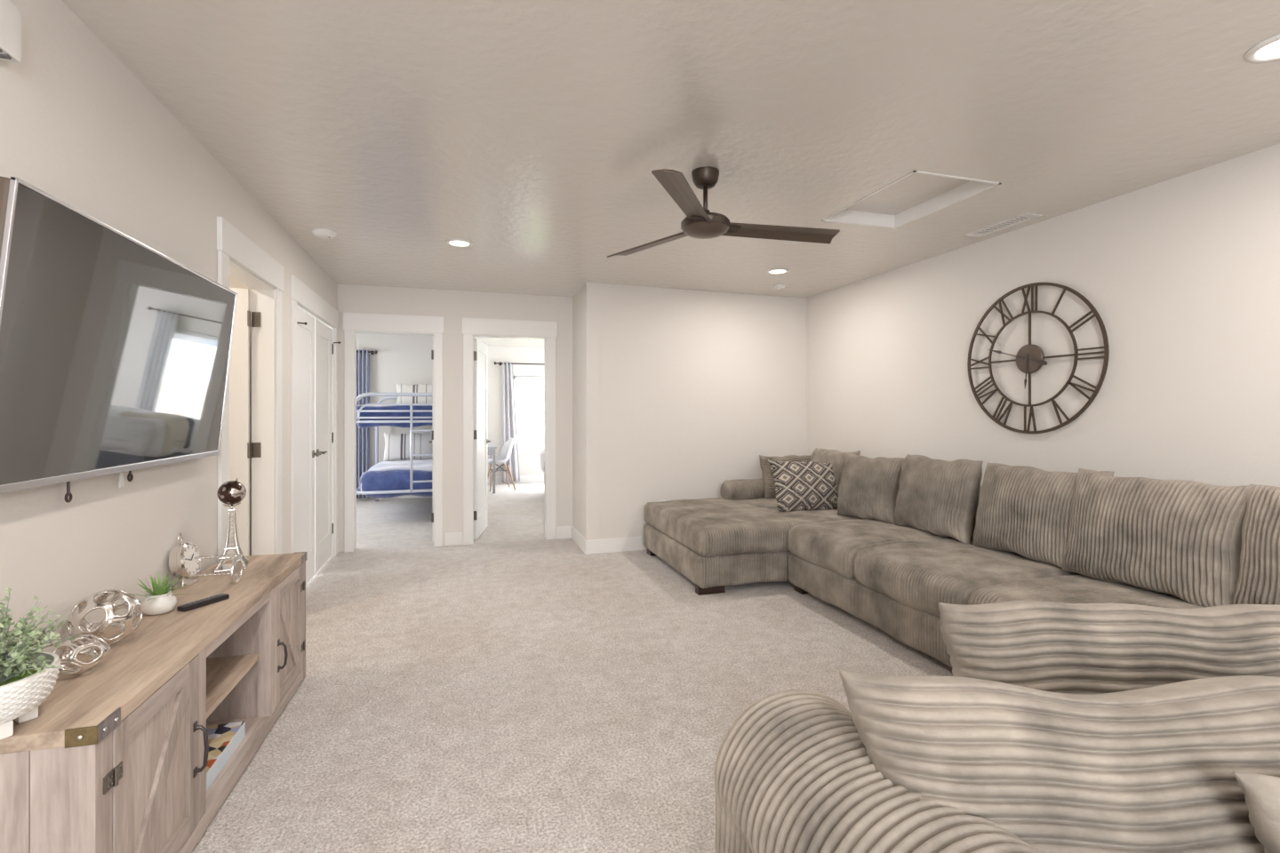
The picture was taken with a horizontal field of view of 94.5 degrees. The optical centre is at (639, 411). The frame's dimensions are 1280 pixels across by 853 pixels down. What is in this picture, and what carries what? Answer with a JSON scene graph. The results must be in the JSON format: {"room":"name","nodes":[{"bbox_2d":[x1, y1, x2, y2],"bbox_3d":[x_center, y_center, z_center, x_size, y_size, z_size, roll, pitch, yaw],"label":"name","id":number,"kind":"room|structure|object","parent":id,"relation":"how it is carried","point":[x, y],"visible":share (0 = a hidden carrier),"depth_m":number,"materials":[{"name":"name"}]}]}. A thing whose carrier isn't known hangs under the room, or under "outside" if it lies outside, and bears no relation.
{"room":"leisure room","nodes":[
{"label":"leisure room","id":0,"kind":"room"},
{"bbox_2d":[0,651,61,739],"bbox_3d":[-1.388,0.620,1.258,0.217,0.122,0.243,0,0,-17],"label":"bowl","id":1,"kind":"object","parent":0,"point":[21,692],"depth_m":1.25,"materials":[{"name":"white ceramic"}]},
{"bbox_2d":[0,0,336,655],"bbox_3d":[-1.630,0.061,1.456,0.120,2.440,8.130,0,0,-17],"label":"wall","id":2,"kind":"structure","parent":0,"point":[77,126],"depth_m":1.91,"materials":[{"name":"white paint"}]},
{"bbox_2d":[0,0,21,62],"bbox_3d":[-1.499,-0.920,1.308,0.045,0.138,0.305,0,0,-17],"label":"box","id":3,"kind":"object","parent":2,"relation":"attached to","point":[10,14],"visible":1,"depth_m":1.42,"materials":[{"name":"white plastic"}]},
{"bbox_2d":[0,48,11,59],"bbox_3d":[-1.498,-0.854,1.303,0.030,0.005,0.255,0,0,-17],"label":"grille","id":4,"kind":"object","parent":3,"relation":"attached to","point":[4,53],"depth_m":1.42,"materials":[{"name":"grey plastic"}]},
{"bbox_2d":[64,471,133,503],"bbox_3d":[-1.675,-0.031,1.865,0.030,0.576,0.700,0,0,-17],"label":"mount","id":5,"kind":"object","parent":2,"relation":"attached to","point":[121,475],"visible":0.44,"depth_m":1.92,"materials":[{"name":"grey metal"}]},
{"bbox_2d":[0,176,237,494],"bbox_3d":[-1.640,-0.166,1.936,0.132,0.711,1.346,0,0,-17],"label":"television","id":6,"kind":"object","parent":5,"relation":"attached to","point":[115,352],"visible":1,"depth_m":1.65,"materials":[{"name":"black"}]},
{"bbox_2d":[229,288,250,556],"bbox_3d":[-2.668,0.273,3.393,0.758,1.993,0.151,0,0,-18],"label":"door","id":7,"kind":"structure","parent":2,"relation":"in","point":[239,360],"depth_m":3.48,"materials":[{"name":"white paint"}]},
{"bbox_2d":[216,216,283,562],"bbox_3d":[-2.140,0.191,3.183,0.142,2.180,0.994,0,0,-17],"label":"trim","id":8,"kind":"structure","parent":2,"relation":"attached to","point":[239,258],"depth_m":3.54,"materials":[{"name":"white paint"}]},
{"bbox_2d":[296,307,321,583],"bbox_3d":[-2.427,0.273,4.299,0.093,1.993,0.630,0,0,-17],"label":"door","id":9,"kind":"structure","parent":2,"relation":"in","point":[306,453],"depth_m":4.38,"materials":[{"name":"white paint"}]},
{"bbox_2d":[290,274,340,556],"bbox_3d":[-2.546,0.191,4.601,0.184,2.180,1.504,0,0,-17],"label":"trim","id":10,"kind":"structure","parent":2,"relation":"attached to","point":[302,297],"depth_m":4.28,"materials":[{"name":"white paint"}]},
{"bbox_2d":[314,319,333,574],"bbox_3d":[-2.613,0.273,4.918,0.093,1.993,0.630,0,0,-17],"label":"door","id":11,"kind":"structure","parent":2,"relation":"in","point":[324,348],"depth_m":4.88,"materials":[{"name":"white paint"}]},
{"bbox_2d":[229,275,251,555],"bbox_3d":[-3.079,0.061,3.625,1.400,2.440,0.120,0,0,-17],"label":"wall","id":12,"kind":"structure","parent":0,"point":[234,283],"depth_m":3.75,"materials":[{"name":"white paint"}]},
{"bbox_2d":[356,333,433,468],"bbox_3d":[-4.251,0.061,8.546,3.000,2.440,0.120,0,0,-17],"label":"wall","id":13,"kind":"structure","parent":0,"point":[400,358],"depth_m":8.68,"materials":[{"name":"white paint"}]},
{"bbox_2d":[356,350,377,354],"bbox_3d":[-4.653,-0.854,8.296,1.797,0.060,0.128,0,0,-17],"label":"curtain rod","id":14,"kind":"object","parent":13,"relation":"attached to","point":[375,351],"visible":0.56,"depth_m":8.49,"materials":[{"name":"grey metal"}]},
{"bbox_2d":[356,349,369,499],"bbox_3d":[-3.982,0.183,8.460,0.209,2.135,0.096,0,0,-17],"label":"curtain","id":15,"kind":"object","parent":14,"relation":"hanging from","point":[363,359],"visible":0.6,"depth_m":8.46,"materials":[{"name":"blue fabric"}]},
{"bbox_2d":[356,496,431,500],"bbox_3d":[-4.183,1.218,8.497,2.900,0.125,0.014,0,0,-17],"label":"baseboard","id":16,"kind":"structure","parent":13,"relation":"attached to","point":[401,497],"depth_m":8.69,"materials":[{"name":"white paint"}]},
{"bbox_2d":[336,283,572,552],"bbox_3d":[-2.643,0.061,5.459,4.295,2.440,0.120,0,0,-17],"label":"wall","id":17,"kind":"structure","parent":0,"point":[453,306],"depth_m":5.67,"materials":[{"name":"white paint"}]},
{"bbox_2d":[343,312,443,552],"bbox_3d":[-2.299,0.191,5.552,0.869,2.180,0.142,0,0,-17],"label":"trim","id":18,"kind":"structure","parent":17,"relation":"attached to","point":[354,324],"depth_m":5.49,"materials":[{"name":"white paint"}]},
{"bbox_2d":[428,336,433,542],"bbox_3d":[-2.097,0.273,6.059,0.151,1.993,0.688,0,0,-17],"label":"door","id":19,"kind":"structure","parent":17,"relation":"in","point":[432,350],"depth_m":5.74,"materials":[{"name":"white paint"}]},
{"bbox_2d":[473,338,492,539],"bbox_3d":[-1.666,0.273,6.187,0.151,1.993,0.696,0,0,-6],"label":"door","id":20,"kind":"structure","parent":17,"relation":"in","point":[481,441],"depth_m":6.11,"materials":[{"name":"white paint"}]},
{"bbox_2d":[445,526,571,545],"bbox_3d":[-1.269,1.218,5.804,1.226,0.125,0.014,0,0,-17],"label":"baseboard","id":21,"kind":"structure","parent":17,"relation":"attached to","point":[452,539],"depth_m":5.66,"materials":[{"name":"white paint"}]},
{"bbox_2d":[462,317,557,544],"bbox_3d":[-1.287,0.191,5.857,0.916,2.180,0.142,0,0,-17],"label":"trim","id":22,"kind":"structure","parent":17,"relation":"attached to","point":[471,327],"depth_m":5.82,"materials":[{"name":"white paint"}]},
{"bbox_2d":[488,345,543,476],"bbox_3d":[-1.060,0.061,11.024,4.460,2.440,0.120,0,0,-17],"label":"wall","id":23,"kind":"structure","parent":0,"point":[529,464],"depth_m":10.54,"materials":[{"name":"white paint"}]},
{"bbox_2d":[488,475,543,483],"bbox_3d":[-0.358,1.218,8.697,4.260,0.125,4.740,0,0,-17],"label":"baseboard","id":24,"kind":"structure","parent":23,"relation":"attached to","point":[523,478],"depth_m":10.65,"materials":[{"name":"white paint"}]},
{"bbox_2d":[494,361,543,365],"bbox_3d":[-1.513,-0.849,10.758,2.232,0.060,0.128,0,0,-17],"label":"curtain rod","id":25,"kind":"object","parent":23,"relation":"attached to","point":[495,363],"visible":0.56,"depth_m":10.52,"materials":[{"name":"grey metal"}]},
{"bbox_2d":[502,362,519,482],"bbox_3d":[-2.284,0.191,10.487,0.310,2.120,0.095,0,0,-17],"label":"curtain","id":26,"kind":"object","parent":25,"relation":"hanging from","point":[508,405],"visible":0.87,"depth_m":10.47,"materials":[{"name":"grey fabric"}]},
{"bbox_2d":[513,376,543,454],"bbox_3d":[-1.518,0.066,10.861,1.690,1.410,0.132,0,0,-17],"label":"window","id":27,"kind":"structure","parent":23,"relation":"in","point":[538,451],"depth_m":10.70,"materials":[{"name":"white plastic"}]},
{"bbox_2d":[515,376,543,385],"bbox_3d":[-1.515,-0.544,10.853,1.510,0.150,0.045,0,0,-17],"label":"window blind","id":28,"kind":"object","parent":27,"relation":"attached to","point":[540,382],"visible":0.41,"depth_m":10.69,"materials":[{"name":"white plastic"}]},
{"bbox_2d":[191,481,953,852],"bbox_3d":[-0.565,1.341,4.295,7.800,0.120,13.350,0,0,-17],"label":"floor","id":29,"kind":"structure","parent":0,"point":[514,690],"depth_m":2.73,"materials":[{"name":"carpet"}]},
{"bbox_2d":[0,552,307,852],"bbox_3d":[-1.536,0.980,2.026,0.370,0.602,1.654,0,0,-15],"label":"media console","id":30,"kind":"object","parent":29,"relation":"on","point":[114,759],"visible":0.93,"depth_m":1.60,"materials":[{"name":"brown wood"}]},
{"bbox_2d":[0,587,79,739],"bbox_3d":[-1.371,0.536,1.269,0.254,0.289,0.306,0,0,-17],"label":"potted plant","id":31,"kind":"object","parent":30,"relation":"on","point":[28,676],"visible":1,"depth_m":1.27,"materials":[{"name":"green plant"}]},
{"bbox_2d":[51,634,110,675],"bbox_3d":[-1.453,0.632,1.539,0.111,0.096,0.116,0,0,-17],"label":"orb","id":32,"kind":"object","parent":30,"relation":"on","point":[68,656],"visible":0.85,"depth_m":1.53,"materials":[{"name":"silver metal"}]},
{"bbox_2d":[66,589,143,647],"bbox_3d":[-1.552,0.600,1.715,0.161,0.162,0.164,0,0,-17],"label":"orb","id":33,"kind":"object","parent":30,"relation":"on","point":[92,603],"visible":0.8,"depth_m":1.69,"materials":[{"name":"silver metal"}]},
{"bbox_2d":[134,572,186,615],"bbox_3d":[-1.629,0.610,2.007,0.178,0.140,0.164,0,0,34],"label":"air plant","id":34,"kind":"object","parent":30,"relation":"on","point":[161,601],"visible":0.99,"depth_m":1.98,"materials":[{"name":"green plant"}]},
{"bbox_2d":[176,593,229,612],"bbox_3d":[-1.534,0.671,2.080,0.037,0.018,0.156,0,0,19],"label":"remote control","id":35,"kind":"object","parent":30,"relation":"on","point":[220,597],"visible":1,"depth_m":2.06,"materials":[{"name":"black plastic"}]},
{"bbox_2d":[168,533,243,590],"bbox_3d":[-1.706,0.577,2.304,0.236,0.208,0.174,0,0,-13],"label":"clock","id":36,"kind":"object","parent":30,"relation":"on","point":[184,561],"visible":0.99,"depth_m":2.30,"materials":[{"name":"silver metal"}]},
{"bbox_2d":[206,721,244,791],"bbox_3d":[-1.503,1.190,2.038,0.140,0.058,0.330,0,0,-16],"label":"game","id":37,"kind":"object","parent":30,"relation":"on","point":[223,740],"visible":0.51,"depth_m":2.08,"materials":[{"name":"multicoloured cardboard"}]},
{"bbox_2d":[213,478,249,573],"bbox_3d":[-1.772,0.484,2.567,0.120,0.392,0.120,0,0,-29],"label":"tower","id":38,"kind":"object","parent":30,"relation":"on","point":[231,492],"visible":0.92,"depth_m":2.55,"materials":[{"name":"silver metal"}]},
{"bbox_2d":[206,653,258,719],"bbox_3d":[-1.574,0.977,2.029,0.282,0.022,0.610,0,0,-16],"label":"shelf","id":39,"kind":"object","parent":30,"relation":"attached to","point":[224,671],"depth_m":2.19,"materials":[{"name":"brown wood"}]},
{"bbox_2d":[356,392,431,501],"bbox_3d":[-2.984,0.532,7.673,1.084,1.497,1.968,0,0,-17],"label":"bunk bed","id":40,"kind":"object","parent":29,"relation":"on","point":[389,396],"visible":0.33,"depth_m":6.76,"materials":[{"name":"silver metal"}]},
{"bbox_2d":[356,405,431,428],"bbox_3d":[-2.965,0.055,7.608,0.994,0.270,1.744,0,0,-17],"label":"blanket","id":41,"kind":"object","parent":40,"relation":"on","point":[369,407],"visible":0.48,"depth_m":6.76,"materials":[{"name":"blue fabric"}]},
{"bbox_2d":[395,383,431,403],"bbox_3d":[-3.124,-0.221,8.488,0.726,0.358,0.193,0,0,-18],"label":"pillow","id":42,"kind":"object","parent":41,"relation":"on","point":[400,388],"visible":0.44,"depth_m":8.40,"materials":[{"name":"white fabric"}]},
{"bbox_2d":[359,459,431,498],"bbox_3d":[-2.960,0.840,7.594,1.003,0.357,1.714,0,0,-17],"label":"blanket","id":43,"kind":"object","parent":40,"relation":"on","point":[384,476],"visible":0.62,"depth_m":6.82,"materials":[{"name":"blue fabric"}]},
{"bbox_2d":[383,432,431,461],"bbox_3d":[-3.281,0.500,8.450,0.727,0.398,0.198,0,0,-18],"label":"pillow","id":44,"kind":"object","parent":40,"relation":"on","point":[397,445],"visible":0.8,"depth_m":8.38,"materials":[{"name":"white fabric"}]},
{"bbox_2d":[488,443,496,493],"bbox_3d":[-2.624,0.916,9.680,0.480,0.730,1.150,0,0,-17],"label":"desk","id":45,"kind":"object","parent":29,"relation":"on","point":[492,447],"visible":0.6,"depth_m":9.21,"materials":[{"name":"white wood"}]},
{"bbox_2d":[488,438,515,491],"bbox_3d":[-2.300,0.863,9.699,0.476,0.844,0.475,0,0,-27],"label":"desk chair","id":46,"kind":"object","parent":29,"relation":"on","point":[505,453],"visible":0.82,"depth_m":9.74,"materials":[{"name":"white plastic"}]},
{"bbox_2d":[643,478,861,595],"bbox_3d":[1.083,0.885,4.991,1.796,0.792,1.401,0,0,-17],"label":"chaise","id":47,"kind":"object","parent":29,"relation":"on","point":[740,537],"visible":0.59,"depth_m":4.33,"materials":[{"name":"fabric"}]},
{"bbox_2d":[644,497,861,557],"bbox_3d":[0.941,0.913,4.948,1.500,0.242,1.401,0,0,-17],"label":"seat cushion","id":48,"kind":"object","parent":47,"relation":"on","point":[714,527],"depth_m":4.43,"materials":[{"name":"fabric"}]},
{"bbox_2d":[759,455,811,499],"bbox_3d":[1.404,0.614,5.555,0.589,0.420,0.259,0,0,-18],"label":"cushion","id":49,"kind":"object","parent":47,"relation":"on","point":[769,488],"visible":0.41,"depth_m":5.46,"materials":[{"name":"fabric"}]},
{"bbox_2d":[768,458,838,511],"bbox_3d":[1.408,0.617,4.892,0.722,0.454,0.251,0,0,-21],"label":"throw pillow","id":50,"kind":"object","parent":47,"relation":"on","point":[806,485],"visible":0.78,"depth_m":4.81,"materials":[{"name":"fabric"}]},
{"bbox_2d":[810,448,860,495],"bbox_3d":[1.665,0.573,5.119,0.258,0.507,0.618,0,0,-11],"label":"cushion","id":51,"kind":"object","parent":47,"relation":"on","point":[836,458],"visible":0.33,"depth_m":4.99,"materials":[{"name":"fabric"}]},
{"bbox_2d":[713,689,1039,852],"bbox_3d":[1.101,0.967,1.158,1.718,0.628,0.987,0,0,-17],"label":"loveseat","id":52,"kind":"object","parent":29,"relation":"on","point":[795,772],"visible":0.42,"depth_m":1.12,"materials":[{"name":"fabric"}]},
{"bbox_2d":[838,669,1279,852],"bbox_3d":[0.952,0.746,1.060,1.127,0.488,0.360,0,0,2],"label":"cushion","id":53,"kind":"object","parent":52,"relation":"on","point":[1150,770],"visible":0.8,"depth_m":1.01,"materials":[{"name":"fabric"}]},
{"bbox_2d":[938,600,1279,695],"bbox_3d":[1.338,0.731,1.565,1.002,0.426,0.315,0,0,3],"label":"cushion","id":54,"kind":"object","parent":52,"relation":"on","point":[1084,649],"visible":0.53,"depth_m":1.52,"materials":[{"name":"fabric"}]},
{"bbox_2d":[1232,771,1279,852],"bbox_3d":[1.357,0.754,0.928,0.870,0.391,0.210,0,0,-9],"label":"cushion","id":55,"kind":"object","parent":52,"relation":"on","point":[1261,792],"visible":1,"depth_m":0.90,"materials":[{"name":"fabric"}]},
{"bbox_2d":[787,486,1204,667],"bbox_3d":[2.047,0.885,2.874,1.172,0.792,3.200,0,0,-17],"label":"sofa","id":56,"kind":"object","parent":29,"relation":"on","point":[893,579],"visible":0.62,"depth_m":3.18,"materials":[{"name":"fabric"}]},
{"bbox_2d":[837,452,903,524],"bbox_3d":[1.740,0.577,4.438,0.270,0.500,0.567,0,0,-31],"label":"cushion","id":57,"kind":"object","parent":56,"relation":"on","point":[868,488],"visible":0.9,"depth_m":4.34,"materials":[{"name":"fabric"}]},
{"bbox_2d":[787,519,954,579],"bbox_3d":[1.587,0.909,4.023,0.949,0.258,0.735,0,0,-17],"label":"seat cushion","id":58,"kind":"object","parent":56,"relation":"on","point":[829,549],"depth_m":3.84,"materials":[{"name":"fabric"}]},
{"bbox_2d":[893,454,983,543],"bbox_3d":[1.942,0.556,3.886,0.273,0.511,0.635,0,0,-11],"label":"cushion","id":59,"kind":"object","parent":56,"relation":"on","point":[936,497],"visible":1,"depth_m":3.73,"materials":[{"name":"fabric"}]},
{"bbox_2d":[854,539,1080,617],"bbox_3d":[1.814,0.912,3.274,0.955,0.258,0.820,0,0,-17],"label":"seat cushion","id":60,"kind":"object","parent":56,"relation":"on","point":[912,578],"depth_m":3.10,"materials":[{"name":"fabric"}]},
{"bbox_2d":[972,463,1114,567],"bbox_3d":[2.151,0.554,3.209,0.261,0.525,0.725,0,0,-16],"label":"cushion","id":61,"kind":"object","parent":56,"relation":"on","point":[1022,510],"visible":0.77,"depth_m":3.16,"materials":[{"name":"fabric"}]},
{"bbox_2d":[968,575,1204,609],"bbox_3d":[2.043,0.910,2.512,0.951,0.258,0.760,0,0,-17],"label":"seat cushion","id":62,"kind":"object","parent":56,"relation":"on","point":[1075,588],"depth_m":2.61,"materials":[{"name":"fabric"}]},
{"bbox_2d":[1061,468,1255,607],"bbox_3d":[2.289,0.550,2.655,0.284,0.521,0.715,0,0,-13],"label":"cushion","id":63,"kind":"object","parent":56,"relation":"on","point":[1181,540],"visible":0.94,"depth_m":2.53,"materials":[{"name":"fabric"}]},
{"bbox_2d":[1232,484,1279,604],"bbox_3d":[2.478,0.549,2.022,0.287,0.523,0.677,0,0,-13],"label":"cushion","id":64,"kind":"object","parent":56,"relation":"on","point":[1259,580],"visible":0.73,"depth_m":2.22,"materials":[{"name":"fabric"}]},
{"bbox_3d":[-0.335,0.731,8.898,2.040,1.100,1.570,0,0,-17],"label":"bed","id":65,"kind":"object","parent":29,"relation":"on","visible":0},
{"bbox_2d":[540,448,543,472],"bbox_3d":[-0.603,0.773,8.817,1.584,0.464,1.594,0,0,-17],"label":"comforter","id":66,"kind":"object","parent":65,"relation":"on","point":[542,451],"visible":0.07,"depth_m":9.15,"materials":[{"name":"white fabric"}]},
{"bbox_2d":[572,282,599,540],"bbox_3d":[-0.523,0.061,5.660,0.120,2.440,0.720,0,0,-17],"label":"wall","id":67,"kind":"structure","parent":0,"point":[586,302],"depth_m":5.33,"materials":[{"name":"white paint"}]},
{"bbox_2d":[571,526,586,554],"bbox_3d":[-0.585,1.218,5.634,0.014,0.125,0.735,0,0,-17],"label":"baseboard","id":68,"kind":"structure","parent":67,"relation":"attached to","point":[577,537],"depth_m":5.58,"materials":[{"name":"white paint"}]},
{"bbox_2d":[61,0,1279,347],"bbox_3d":[-0.565,-1.259,4.295,7.800,0.200,13.350,0,0,-17],"label":"ceiling","id":69,"kind":"structure","parent":0,"point":[532,133],"depth_m":2.32,"materials":[{"name":"white paint"}]},
{"bbox_2d":[311,228,337,239],"bbox_3d":[-2.037,-1.142,3.815,0.150,0.034,0.150,0,0,-17],"label":"smoke detector","id":70,"kind":"object","parent":69,"relation":"attached to","point":[322,233],"visible":1,"depth_m":3.78,"materials":[{"name":"white plastic"}]},
{"bbox_2d":[445,239,472,247],"bbox_3d":[-1.240,-1.155,4.058,0.184,0.009,0.184,0,0,-17],"label":"recessed light","id":71,"kind":"object","parent":69,"relation":"in","point":[458,243],"visible":1,"depth_m":4.05,"materials":[{"name":"white plastic"}]},
{"bbox_2d":[607,166,839,257],"bbox_3d":[0.436,-1.003,2.919,1.149,0.312,1.261,0,0,-17],"label":"ceiling fan","id":72,"kind":"object","parent":69,"relation":"hanging from","point":[700,223],"visible":1,"depth_m":2.83,"materials":[{"name":"brown metal"}]},
{"bbox_2d":[766,268,789,274],"bbox_3d":[1.137,-1.155,4.879,0.184,0.009,0.184,0,0,-17],"label":"recessed light","id":73,"kind":"object","parent":69,"relation":"in","point":[775,271],"visible":1,"depth_m":4.87,"materials":[{"name":"white plastic"}]},
{"bbox_2d":[773,283,785,288],"bbox_3d":[1.278,-1.142,5.420,0.110,0.034,0.110,0,0,-17],"label":"smoke detector","id":74,"kind":"object","parent":69,"relation":"attached to","point":[779,285],"visible":1,"depth_m":5.38,"materials":[{"name":"white plastic"}]},
{"bbox_2d":[821,170,1001,228],"bbox_3d":[1.465,-1.204,3.288,0.555,0.099,0.790,0,0,-17],"label":"attic hatch","id":75,"kind":"object","parent":69,"relation":"attached to","point":[916,195],"visible":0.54,"depth_m":3.38,"materials":[{"name":"white paint"}]},
{"bbox_2d":[964,212,1042,237],"bbox_3d":[2.249,-1.156,3.676,0.120,0.006,0.450,0,0,-17],"label":"ceiling vent","id":76,"kind":"object","parent":69,"relation":"in","point":[1025,217],"visible":1,"depth_m":3.66,"materials":[{"name":"white plastic"}]},
{"bbox_2d":[1243,33,1279,63],"bbox_3d":[2.038,-1.155,1.869,0.184,0.009,0.184,0,0,-17],"label":"recessed light","id":77,"kind":"object","parent":69,"relation":"in","point":[1268,50],"visible":1,"depth_m":1.90,"materials":[{"name":"white plastic"}]},
{"bbox_2d":[600,283,806,539],"bbox_3d":[0.699,0.061,5.774,2.292,2.440,0.120,0,0,-19],"label":"wall","id":78,"kind":"structure","parent":0,"point":[696,386],"depth_m":5.63,"materials":[{"name":"white paint"}]},
{"bbox_2d":[586,536,646,554],"bbox_3d":[0.622,1.218,5.674,2.350,0.125,0.014,0,0,-19],"label":"baseboard","id":79,"kind":"structure","parent":78,"relation":"attached to","point":[633,543],"depth_m":5.37,"materials":[{"name":"white paint"}]},
{"bbox_2d":[806,143,1279,487],"bbox_3d":[2.829,0.061,2.551,0.120,2.440,7.650,0,0,-17],"label":"wall","id":80,"kind":"structure","parent":0,"point":[1181,274],"depth_m":3.30,"materials":[{"name":"white paint"}]},
{"bbox_2d":[967,282,1109,433],"bbox_3d":[2.401,-0.324,3.647,0.038,0.926,0.926,0,0,-17],"label":"wall clock","id":81,"kind":"object","parent":80,"relation":"attached to","point":[1029,359],"visible":1,"depth_m":3.63,"materials":[{"name":"brown metal"}]},
{"label":"outside","id":82,"kind":"structure","parent":0,"visible":0},
{"bbox_3d":[-8.119,4.431,26.902,50.000,0.300,33.800,0,0,-17],"label":"ground","id":83,"kind":"structure","parent":82,"visible":0},
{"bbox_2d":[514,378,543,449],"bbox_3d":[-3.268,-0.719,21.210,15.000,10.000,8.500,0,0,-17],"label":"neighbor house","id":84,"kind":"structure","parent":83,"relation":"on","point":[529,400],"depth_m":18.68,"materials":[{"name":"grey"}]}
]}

